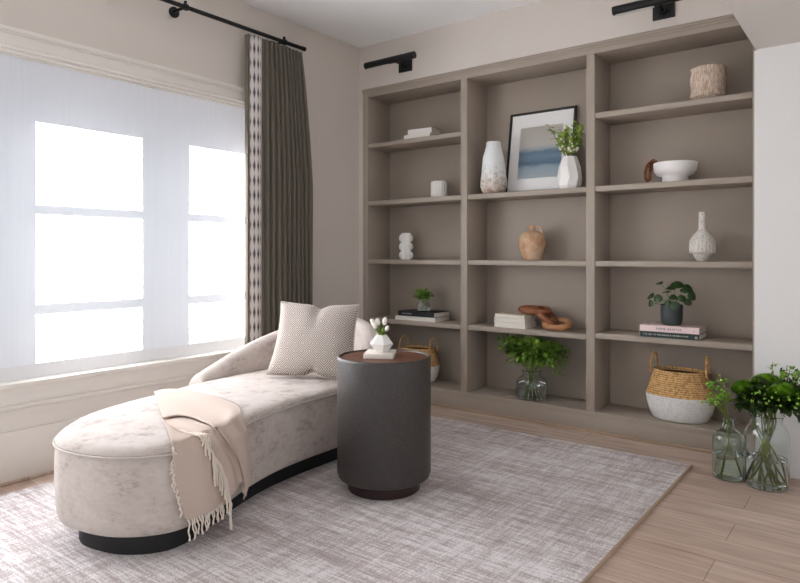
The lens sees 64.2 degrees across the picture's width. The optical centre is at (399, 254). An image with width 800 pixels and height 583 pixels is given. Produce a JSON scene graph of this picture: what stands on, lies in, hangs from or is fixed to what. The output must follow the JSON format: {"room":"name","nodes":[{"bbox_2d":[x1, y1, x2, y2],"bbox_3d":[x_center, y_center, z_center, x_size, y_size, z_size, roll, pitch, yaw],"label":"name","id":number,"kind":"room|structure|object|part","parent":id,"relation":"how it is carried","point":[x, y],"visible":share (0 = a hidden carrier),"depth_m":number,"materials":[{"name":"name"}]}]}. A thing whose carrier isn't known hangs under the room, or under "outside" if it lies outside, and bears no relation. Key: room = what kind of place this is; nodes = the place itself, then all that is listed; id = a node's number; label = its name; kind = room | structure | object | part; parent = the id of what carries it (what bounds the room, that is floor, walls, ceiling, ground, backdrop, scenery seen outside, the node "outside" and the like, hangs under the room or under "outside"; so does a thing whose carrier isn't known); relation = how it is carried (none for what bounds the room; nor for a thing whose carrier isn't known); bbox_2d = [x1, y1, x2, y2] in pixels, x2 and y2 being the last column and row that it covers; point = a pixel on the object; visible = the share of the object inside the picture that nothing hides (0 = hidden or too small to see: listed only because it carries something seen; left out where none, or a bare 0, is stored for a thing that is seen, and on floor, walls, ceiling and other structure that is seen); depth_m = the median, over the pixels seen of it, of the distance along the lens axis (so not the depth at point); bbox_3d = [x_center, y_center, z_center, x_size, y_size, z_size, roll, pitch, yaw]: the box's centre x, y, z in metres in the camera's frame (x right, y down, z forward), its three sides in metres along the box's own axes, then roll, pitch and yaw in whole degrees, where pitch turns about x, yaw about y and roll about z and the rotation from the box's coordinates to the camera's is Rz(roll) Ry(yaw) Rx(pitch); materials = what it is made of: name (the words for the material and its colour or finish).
{"room":"living room","nodes":[
{"label":"living room","id":0,"kind":"room"},
{"bbox_2d":[0,0,358,317],"bbox_3d":[-2.176,-0.275,2.963,0.380,2.740,6.400,0,0,37],"label":"wall","id":1,"kind":"structure","parent":0,"point":[144,30],"depth_m":4.31,"materials":[{"name":"beige paint"}]},
{"bbox_2d":[0,470,53,486],"bbox_3d":[-2.134,1.086,2.667,0.010,0.018,5.980,0,0,37],"label":"trim","id":2,"kind":"structure","parent":1,"relation":"attached to","point":[50,471],"depth_m":3.09,"materials":[{"name":"brown wood"}]},
{"bbox_2d":[0,417,81,482],"bbox_3d":[-2.140,0.970,2.682,0.018,0.250,5.996,0,0,37],"label":"baseboard","id":3,"kind":"structure","parent":1,"relation":"attached to","point":[30,451],"depth_m":3.10,"materials":[{"name":"white paint"}]},
{"bbox_2d":[0,378,191,432],"bbox_3d":[-2.402,0.794,2.344,0.012,0.102,5.140,0,0,37],"label":"trim","id":4,"kind":"structure","parent":1,"relation":"attached to","point":[18,419],"depth_m":3.27,"materials":[{"name":"white paint"}]},
{"bbox_2d":[0,24,244,411],"bbox_3d":[-2.080,-0.170,3.041,0.400,1.826,3.680,0,0,37],"label":"window","id":5,"kind":"structure","parent":1,"relation":"in","point":[48,389],"depth_m":3.40,"materials":[{"name":"white paint"}]},
{"bbox_3d":[-1.978,0.679,2.963,0.135,0.129,3.680,0,0,37],"label":"sill","id":6,"kind":"part","parent":5,"relation":"part of","materials":[{"name":"white paint"}]},
{"bbox_2d":[0,51,244,381],"bbox_3d":[-1.978,-0.185,2.967,0.037,1.588,3.425,0,0,37],"label":"window shade","id":7,"kind":"object","parent":5,"relation":"attached to","point":[122,201],"visible":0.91,"depth_m":3.48,"materials":[{"name":"fabric"}]},
{"bbox_3d":[-1.978,-0.970,2.967,0.037,0.018,3.425,0,0,37],"label":"head rail","id":8,"kind":"part","parent":7,"relation":"part of","materials":[{"name":"white paint"}]},
{"bbox_3d":[-1.948,-0.231,2.941,0.070,1.703,3.680,0,0,37],"label":"casing","id":9,"kind":"part","parent":5,"relation":"part of","materials":[{"name":"white paint"}]},
{"bbox_2d":[160,0,305,50],"bbox_3d":[-2.002,-1.429,2.763,0.140,0.070,4.292,0,0,37],"label":"curtain rod","id":10,"kind":"object","parent":1,"relation":"attached to","point":[173,11],"visible":0.83,"depth_m":3.87,"materials":[{"name":"black metal"}]},
{"bbox_2d":[245,34,312,344],"bbox_3d":[-0.799,-0.165,4.300,0.079,2.490,0.583,0,0,37],"label":"curtain","id":11,"kind":"object","parent":10,"relation":"hanging from","point":[278,160],"visible":0.74,"depth_m":4.22,"materials":[{"name":"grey fabric"}]},
{"bbox_2d":[238,0,541,47],"bbox_3d":[0.023,-1.705,1.288,6.050,0.120,6.400,0,0,37],"label":"ceiling","id":12,"kind":"structure","parent":0,"point":[357,23],"depth_m":4.37,"materials":[{"name":"white paint"}]},
{"bbox_2d":[0,405,799,582],"bbox_3d":[0.023,1.145,1.288,6.050,0.100,6.400,0,0,37],"label":"floor","id":13,"kind":"structure","parent":0,"point":[708,528],"depth_m":2.55,"materials":[{"name":"brown wood"}]},
{"bbox_2d":[0,416,691,582],"bbox_3d":[-0.978,1.088,1.982,2.373,0.014,5.091,0,0,37],"label":"area rug","id":14,"kind":"object","parent":13,"relation":"on","point":[494,505],"visible":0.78,"depth_m":2.52,"materials":[{"name":"beige carpet"}]},
{"bbox_2d":[52,318,377,554],"bbox_3d":[-0.787,0.731,3.157,0.887,0.698,1.938,0,0,28],"label":"chaise lounge","id":15,"kind":"object","parent":14,"relation":"on","point":[113,481],"visible":0.49,"depth_m":2.49,"materials":[{"name":"fabric"}]},
{"bbox_3d":[-0.789,0.852,3.106,0.780,0.290,1.841,0,0,26],"label":"seat","id":16,"kind":"part","parent":15,"relation":"part of","materials":[{"name":"fabric"}]},
{"bbox_2d":[55,369,336,456],"bbox_3d":[-0.789,0.689,3.106,0.774,0.036,1.835,0,0,26],"label":"seat cushion","id":17,"kind":"object","parent":15,"relation":"on","point":[136,428],"depth_m":2.76,"materials":[{"name":"fabric"}]},
{"bbox_2d":[154,389,250,540],"bbox_3d":[-0.845,0.855,2.725,0.339,0.417,0.941,0,0,-24],"label":"throw blanket","id":18,"kind":"object","parent":15,"relation":"on","point":[209,465],"visible":1,"depth_m":2.42,"materials":[{"name":"beige fabric"}]},
{"bbox_3d":[-0.626,0.659,3.735,1.046,0.553,0.667,0,0,-3],"label":"backrest","id":19,"kind":"part","parent":15,"relation":"part of","materials":[{"name":"fabric"}]},
{"bbox_2d":[266,301,359,378],"bbox_3d":[-0.470,0.467,3.501,0.507,0.408,0.215,0,0,10],"label":"throw pillow","id":20,"kind":"object","parent":15,"relation":"on","point":[310,339],"visible":0.87,"depth_m":3.44,"materials":[{"name":"beige fabric"}]},
{"bbox_2d":[337,349,430,499],"bbox_3d":[-0.074,0.774,2.963,0.434,0.612,0.434,0,0,37],"label":"drum side table","id":21,"kind":"object","parent":14,"relation":"on","point":[384,405],"visible":0.88,"depth_m":2.78,"materials":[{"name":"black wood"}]},
{"bbox_2d":[363,349,395,358],"bbox_3d":[-0.093,0.463,2.969,0.136,0.022,0.150,0,0,5],"label":"book","id":22,"kind":"object","parent":21,"relation":"on","point":[370,353],"visible":0.97,"depth_m":2.90,"materials":[{"name":"white paper"}]},
{"bbox_2d":[370,317,392,352],"bbox_3d":[-0.086,0.372,2.971,0.114,0.160,0.099,0,0,17],"label":"bud vase","id":23,"kind":"object","parent":22,"relation":"on","point":[381,343],"visible":1,"depth_m":2.95,"materials":[{"name":"white ceramic"}]},
{"bbox_2d":[362,14,755,449],"bbox_3d":[0.896,-0.103,4.322,2.775,2.397,0.310,0,0,37],"label":"bookcase","id":24,"kind":"object","parent":13,"relation":"on","point":[614,236],"depth_m":4.12,"materials":[{"name":"beige paint"}]},
{"bbox_3d":[-0.189,-0.097,5.146,0.046,2.385,0.282,0,0,37],"label":"panel","id":25,"kind":"part","parent":24,"relation":"part of","materials":[{"name":"beige paint"}]},
{"bbox_2d":[399,233,412,259],"bbox_3d":[0.046,-0.065,4.954,0.107,0.206,0.066,0,0,38],"label":"vase","id":26,"kind":"object","parent":24,"relation":"on","point":[405,246],"visible":1,"depth_m":4.93,"materials":[{"name":"white ceramic"}]},
{"bbox_3d":[0.173,0.512,4.875,0.854,0.033,0.276,0,0,37],"label":"shelf","id":27,"kind":"part","parent":24,"relation":"part of","materials":[{"name":"beige paint"}]},
{"bbox_3d":[0.173,0.056,4.875,0.854,0.033,0.276,0,0,37],"label":"shelf","id":28,"kind":"part","parent":24,"relation":"part of","materials":[{"name":"beige paint"}]},
{"bbox_3d":[0.173,-0.404,4.875,0.854,0.033,0.276,0,0,37],"label":"shelf","id":29,"kind":"part","parent":24,"relation":"part of","materials":[{"name":"beige paint"}]},
{"bbox_3d":[0.173,-0.854,4.875,0.854,0.033,0.276,0,0,37],"label":"shelf","id":30,"kind":"part","parent":24,"relation":"part of","materials":[{"name":"beige paint"}]},
{"bbox_2d":[398,335,439,381],"bbox_3d":[0.138,0.796,4.899,0.360,0.338,0.270,0,0,37],"label":"basket","id":31,"kind":"object","parent":24,"relation":"on","point":[430,350],"visible":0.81,"depth_m":4.81,"materials":[{"name":"brown wicker"}]},
{"bbox_3d":[0.032,0.681,4.986,0.019,0.108,0.126,0,0,40],"label":"handle","id":32,"kind":"part","parent":31,"relation":"part of","materials":[{"name":"brown wicker"}]},
{"bbox_3d":[0.251,0.681,4.819,0.019,0.108,0.126,0,0,35],"label":"handle","id":33,"kind":"part","parent":31,"relation":"part of","materials":[{"name":"brown wicker"}]},
{"bbox_2d":[404,132,436,138],"bbox_3d":[0.174,-0.889,4.856,0.230,0.034,0.170,0,0,34],"label":"book","id":34,"kind":"object","parent":24,"relation":"on","point":[429,133],"visible":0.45,"depth_m":4.78,"materials":[{"name":"white paper"}]},
{"bbox_2d":[408,127,440,134],"bbox_3d":[0.187,-0.926,4.853,0.205,0.040,0.155,0,0,32],"label":"book","id":35,"kind":"object","parent":34,"relation":"on","point":[429,129],"visible":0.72,"depth_m":4.79,"materials":[{"name":"white paper"}]},
{"bbox_2d":[395,315,449,321],"bbox_3d":[0.173,0.479,4.850,0.355,0.030,0.221,0,0,36],"label":"book","id":36,"kind":"object","parent":24,"relation":"on","point":[398,317],"visible":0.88,"depth_m":4.76,"materials":[{"name":"white paper"}]},
{"bbox_2d":[398,309,449,317],"bbox_3d":[0.183,0.446,4.847,0.335,0.036,0.211,0,0,38],"label":"book","id":37,"kind":"object","parent":36,"relation":"on","point":[410,312],"visible":1,"depth_m":4.77,"materials":[{"name":"black paper"}]},
{"bbox_2d":[413,288,433,311],"bbox_3d":[0.177,0.338,4.817,0.153,0.177,0.171,0,0,-21],"label":"potted plant","id":38,"kind":"object","parent":37,"relation":"on","point":[423,306],"visible":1,"depth_m":4.79,"materials":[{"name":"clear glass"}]},
{"bbox_3d":[0.174,0.391,4.819,0.104,0.072,0.104,0,0,37],"label":"glass","id":39,"kind":"part","parent":38,"relation":"part of","materials":[{"name":"white"}]},
{"bbox_2d":[431,181,447,196],"bbox_3d":[0.292,-0.484,4.760,0.127,0.125,0.125,0,0,37],"label":"cup","id":40,"kind":"object","parent":24,"relation":"on","point":[438,188],"visible":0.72,"depth_m":4.71,"materials":[{"name":"white ceramic"}]},
{"bbox_2d":[480,141,506,193],"bbox_3d":[0.646,-0.600,4.415,0.185,0.357,0.187,0,0,37],"label":"vase","id":41,"kind":"object","parent":24,"relation":"on","point":[493,175],"visible":0.94,"depth_m":4.35,"materials":[{"name":"ceramic"}]},
{"bbox_2d":[494,321,535,328],"bbox_3d":[0.787,0.476,4.364,0.235,0.036,0.170,0,0,37],"label":"paperback book","id":42,"kind":"object","parent":24,"relation":"on","point":[497,324],"visible":0.81,"depth_m":4.30,"materials":[{"name":"white paper"}]},
{"bbox_2d":[494,317,534,322],"bbox_3d":[0.783,0.444,4.370,0.232,0.028,0.165,0,0,36],"label":"paperback book","id":43,"kind":"object","parent":42,"relation":"on","point":[497,319],"visible":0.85,"depth_m":4.31,"materials":[{"name":"white paper"}]},
{"bbox_2d":[494,312,535,318],"bbox_3d":[0.788,0.417,4.369,0.235,0.024,0.160,0,0,41],"label":"paperback book","id":44,"kind":"object","parent":43,"relation":"on","point":[515,315],"visible":0.92,"depth_m":4.31,"materials":[{"name":"beige paper"}]},
{"bbox_3d":[0.898,0.512,4.322,0.854,0.033,0.276,0,0,37],"label":"shelf","id":45,"kind":"part","parent":24,"relation":"part of","materials":[{"name":"beige paint"}]},
{"bbox_3d":[0.898,0.056,4.322,0.854,0.033,0.276,0,0,37],"label":"shelf","id":46,"kind":"part","parent":24,"relation":"part of","materials":[{"name":"beige paint"}]},
{"bbox_3d":[0.898,-0.404,4.322,0.854,0.033,0.276,0,0,37],"label":"shelf","id":47,"kind":"part","parent":24,"relation":"part of","materials":[{"name":"beige paint"}]},
{"bbox_2d":[495,334,569,400],"bbox_3d":[0.885,0.752,4.271,0.533,0.426,0.322,0,0,37],"label":"glass vase","id":48,"kind":"object","parent":24,"relation":"on","point":[530,386],"visible":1,"depth_m":4.21,"materials":[{"name":"clear"}]},
{"bbox_3d":[0.885,0.870,4.283,0.206,0.190,0.206,0,0,37],"label":"glass","id":49,"kind":"part","parent":48,"relation":"part of","materials":[{"name":"white"}]},
{"bbox_2d":[519,226,545,259],"bbox_3d":[0.892,-0.078,4.297,0.182,0.233,0.182,0,0,37],"label":"jug","id":50,"kind":"object","parent":24,"relation":"on","point":[532,243],"visible":0.94,"depth_m":4.23,"materials":[{"name":"beige ceramic"}]},
{"bbox_2d":[505,105,577,191],"bbox_3d":[0.961,-0.710,4.372,0.488,0.574,0.112,0,0,37],"label":"framed picture","id":51,"kind":"object","parent":24,"relation":"on","point":[533,159],"visible":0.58,"depth_m":4.39,"materials":[{"name":"black"}]},
{"bbox_2d":[517,123,563,178],"bbox_3d":[0.959,-0.705,4.370,0.316,0.368,0.001,0,-9,37],"label":"print","id":52,"kind":"object","parent":51,"relation":"attached to","point":[539,155],"depth_m":4.37},
{"bbox_3d":[0.960,0.416,4.223,0.378,0.151,0.189,0,0,37],"label":"wooden chain links","id":53,"kind":"part","parent":24,"relation":"part of","materials":[{"name":"brown wood"}]},
{"bbox_3d":[0.810,-1.284,4.213,2.770,0.035,0.032,0,0,37],"label":"crown moulding","id":54,"kind":"part","parent":24,"relation":"part of","materials":[{"name":"beige paint"}]},
{"bbox_3d":[0.896,-1.263,4.320,2.682,0.054,0.282,0,0,37],"label":"rail","id":55,"kind":"part","parent":24,"relation":"part of","materials":[{"name":"beige paint"}]},
{"bbox_2d":[545,121,583,188],"bbox_3d":[1.062,-0.642,4.096,0.262,0.443,0.198,0,0,26],"label":"vase","id":56,"kind":"object","parent":24,"relation":"on","point":[569,175],"visible":1,"depth_m":4.04,"materials":[{"name":"white ceramic"}]},
{"bbox_3d":[0.817,1.047,4.216,2.682,0.096,0.020,0,0,37],"label":"rail","id":57,"kind":"part","parent":24,"relation":"part of","materials":[{"name":"beige paint"}]},
{"bbox_2d":[431,403,711,453],"bbox_3d":[0.788,1.086,4.214,2.780,0.018,0.015,0,0,37],"label":"baseboard","id":58,"kind":"structure","parent":24,"relation":"attached to","point":[434,404],"depth_m":3.95,"materials":[{"name":"beige wood"}]},
{"bbox_2d":[640,331,706,340],"bbox_3d":[1.607,0.466,3.745,0.325,0.032,0.201,0,0,37],"label":"book","id":59,"kind":"object","parent":24,"relation":"on","point":[642,333],"visible":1,"depth_m":3.66,"materials":[{"name":"grey paper"}]},
{"bbox_2d":[640,322,706,334],"bbox_3d":[1.606,0.431,3.748,0.325,0.036,0.206,0,0,37],"label":"book","id":60,"kind":"object","parent":59,"relation":"on","point":[695,329],"visible":1,"depth_m":3.68,"materials":[{"name":"pink paper"}]},
{"bbox_2d":[647,281,695,325],"bbox_3d":[1.591,0.284,3.742,0.264,0.256,0.147,0,0,37],"label":"potted pilea","id":61,"kind":"object","parent":60,"relation":"on","point":[671,311],"visible":1,"depth_m":3.69,"materials":[{"name":"green plant"}]},
{"bbox_3d":[1.623,0.499,3.770,0.854,0.033,0.276,0,0,37],"label":"shelf","id":62,"kind":"part","parent":24,"relation":"part of","materials":[{"name":"beige paint"}]},
{"bbox_3d":[1.623,0.056,3.770,0.854,0.033,0.276,0,0,37],"label":"shelf","id":63,"kind":"part","parent":24,"relation":"part of","materials":[{"name":"beige paint"}]},
{"bbox_3d":[1.623,-0.404,3.770,0.854,0.033,0.276,0,0,37],"label":"shelf","id":64,"kind":"part","parent":24,"relation":"part of","materials":[{"name":"beige paint"}]},
{"bbox_3d":[1.623,-0.854,3.770,0.854,0.033,0.276,0,0,37],"label":"shelf","id":65,"kind":"part","parent":24,"relation":"part of","materials":[{"name":"beige paint"}]},
{"bbox_2d":[653,160,697,181],"bbox_3d":[1.616,-0.480,3.745,0.241,0.118,0.241,0,0,37],"label":"footed bowl","id":66,"kind":"object","parent":24,"relation":"on","point":[672,170],"visible":0.84,"depth_m":3.67,"materials":[{"name":"white ceramic"}]},
{"bbox_2d":[644,159,657,181],"bbox_3d":[1.511,-0.501,3.813,0.100,0.143,0.078,0,0,26],"label":"bead strand","id":67,"kind":"object","parent":66,"relation":"hanging from","point":[650,163],"visible":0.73,"depth_m":3.80,"materials":[{"name":"brown wood"}]},
{"bbox_2d":[645,351,714,423],"bbox_3d":[1.645,0.773,3.746,0.387,0.384,0.274,0,0,37],"label":"basket","id":68,"kind":"object","parent":24,"relation":"on","point":[673,393],"visible":0.96,"depth_m":3.64,"materials":[{"name":"brown wicker"}]},
{"bbox_3d":[1.530,0.642,3.840,0.020,0.121,0.126,0,0,40],"label":"handle","id":69,"kind":"part","parent":68,"relation":"part of","materials":[{"name":"brown wicker"}]},
{"bbox_3d":[1.766,0.642,3.660,0.020,0.121,0.126,0,0,34],"label":"handle","id":70,"kind":"part","parent":68,"relation":"part of","materials":[{"name":"brown wicker"}]},
{"bbox_2d":[689,212,715,260],"bbox_3d":[1.738,-0.103,3.664,0.140,0.283,0.138,0,0,37],"label":"bottle vase","id":71,"kind":"object","parent":24,"relation":"on","point":[702,244],"visible":0.98,"depth_m":3.63,"materials":[{"name":"ceramic"}]},
{"bbox_2d":[690,64,726,99],"bbox_3d":[1.760,-0.967,3.642,0.189,0.190,0.188,0,0,37],"label":"ribbed pot","id":72,"kind":"object","parent":24,"relation":"on","point":[709,80],"visible":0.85,"depth_m":3.57,"materials":[{"name":"ceramic"}]},
{"bbox_3d":[1.981,-0.097,3.494,0.045,2.385,0.282,0,0,37],"label":"panel","id":73,"kind":"part","parent":24,"relation":"part of","materials":[{"name":"beige paint"}]},
{"bbox_2d":[700,374,743,481],"bbox_3d":[1.583,0.845,3.135,0.200,0.499,0.142,0,0,11],"label":"glass bottle","id":74,"kind":"object","parent":13,"relation":"on","point":[727,442],"visible":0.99,"depth_m":3.09,"materials":[{"name":"clear glass"}]},
{"bbox_3d":[1.611,0.948,3.130,0.142,0.293,0.142,0,0,37],"label":"glass","id":75,"kind":"part","parent":74,"relation":"part of","materials":[{"name":"white"}]},
{"bbox_2d":[728,362,799,491],"bbox_3d":[1.761,0.807,2.981,0.406,0.575,0.336,0,0,37],"label":"glass jar","id":76,"kind":"object","parent":13,"relation":"on","point":[766,437],"visible":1,"depth_m":2.95,"materials":[{"name":"clear"}]},
{"bbox_3d":[1.736,0.926,3.015,0.188,0.338,0.188,0,0,37],"label":"glass","id":77,"kind":"part","parent":76,"relation":"part of","materials":[{"name":"white"}]},
{"bbox_2d":[359,0,732,318],"bbox_3d":[2.020,-0.275,3.538,5.600,2.740,0.400,0,0,37],"label":"wall","id":78,"kind":"structure","parent":0,"point":[542,26],"depth_m":4.28,"materials":[{"name":"beige paint"}]},
{"bbox_2d":[364,51,416,72],"bbox_3d":[-0.024,-1.418,4.702,0.450,0.090,0.225,0,0,37],"label":"picture light","id":79,"kind":"object","parent":78,"relation":"attached to","point":[404,60],"visible":1,"depth_m":4.67,"materials":[{"name":"black metal"}]},
{"bbox_3d":[-0.017,-1.410,4.712,0.040,0.040,0.181,0,0,37],"label":"arm","id":80,"kind":"part","parent":79,"relation":"part of","materials":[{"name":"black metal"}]},
{"bbox_3d":[0.040,-1.418,4.786,0.120,0.090,0.014,0,0,37],"label":"wall plate","id":81,"kind":"part","parent":79,"relation":"part of","materials":[{"name":"black metal"}]},
{"bbox_2d":[612,0,680,20],"bbox_3d":[1.451,-1.400,3.579,0.450,0.090,0.225,0,0,37],"label":"picture light","id":82,"kind":"object","parent":78,"relation":"attached to","point":[662,9],"visible":1,"depth_m":3.60,"materials":[{"name":"black metal"}]},
{"bbox_3d":[1.458,-1.392,3.588,0.040,0.040,0.181,0,0,37],"label":"arm","id":83,"kind":"part","parent":82,"relation":"part of","materials":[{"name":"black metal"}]},
{"bbox_3d":[1.515,-1.400,3.663,0.120,0.090,0.014,0,0,37],"label":"wall plate","id":84,"kind":"part","parent":82,"relation":"part of","materials":[{"name":"black metal"}]},
{"bbox_2d":[660,304,682,325],"bbox_3d":[1.595,0.352,3.742,0.124,0.120,0.124,0,0,37],"label":"plant pot","id":85,"kind":"object","parent":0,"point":[671,314],"depth_m":3.69,"materials":[{"name":"grey ceramic"}]},
{"bbox_2d":[724,0,799,49],"bbox_3d":[1.199,-1.340,0.140,2.788,0.610,6.000,0,0,37],"label":"ceiling","id":86,"kind":"structure","parent":0,"point":[766,23],"depth_m":2.82,"materials":[{"name":"white paint"}]},
{"bbox_2d":[754,42,799,478],"bbox_3d":[2.957,0.030,2.453,2.794,2.130,0.190,0,0,37],"label":"wall","id":87,"kind":"structure","parent":0,"point":[776,68],"depth_m":3.16,"materials":[{"name":"white paint"}]}
]}

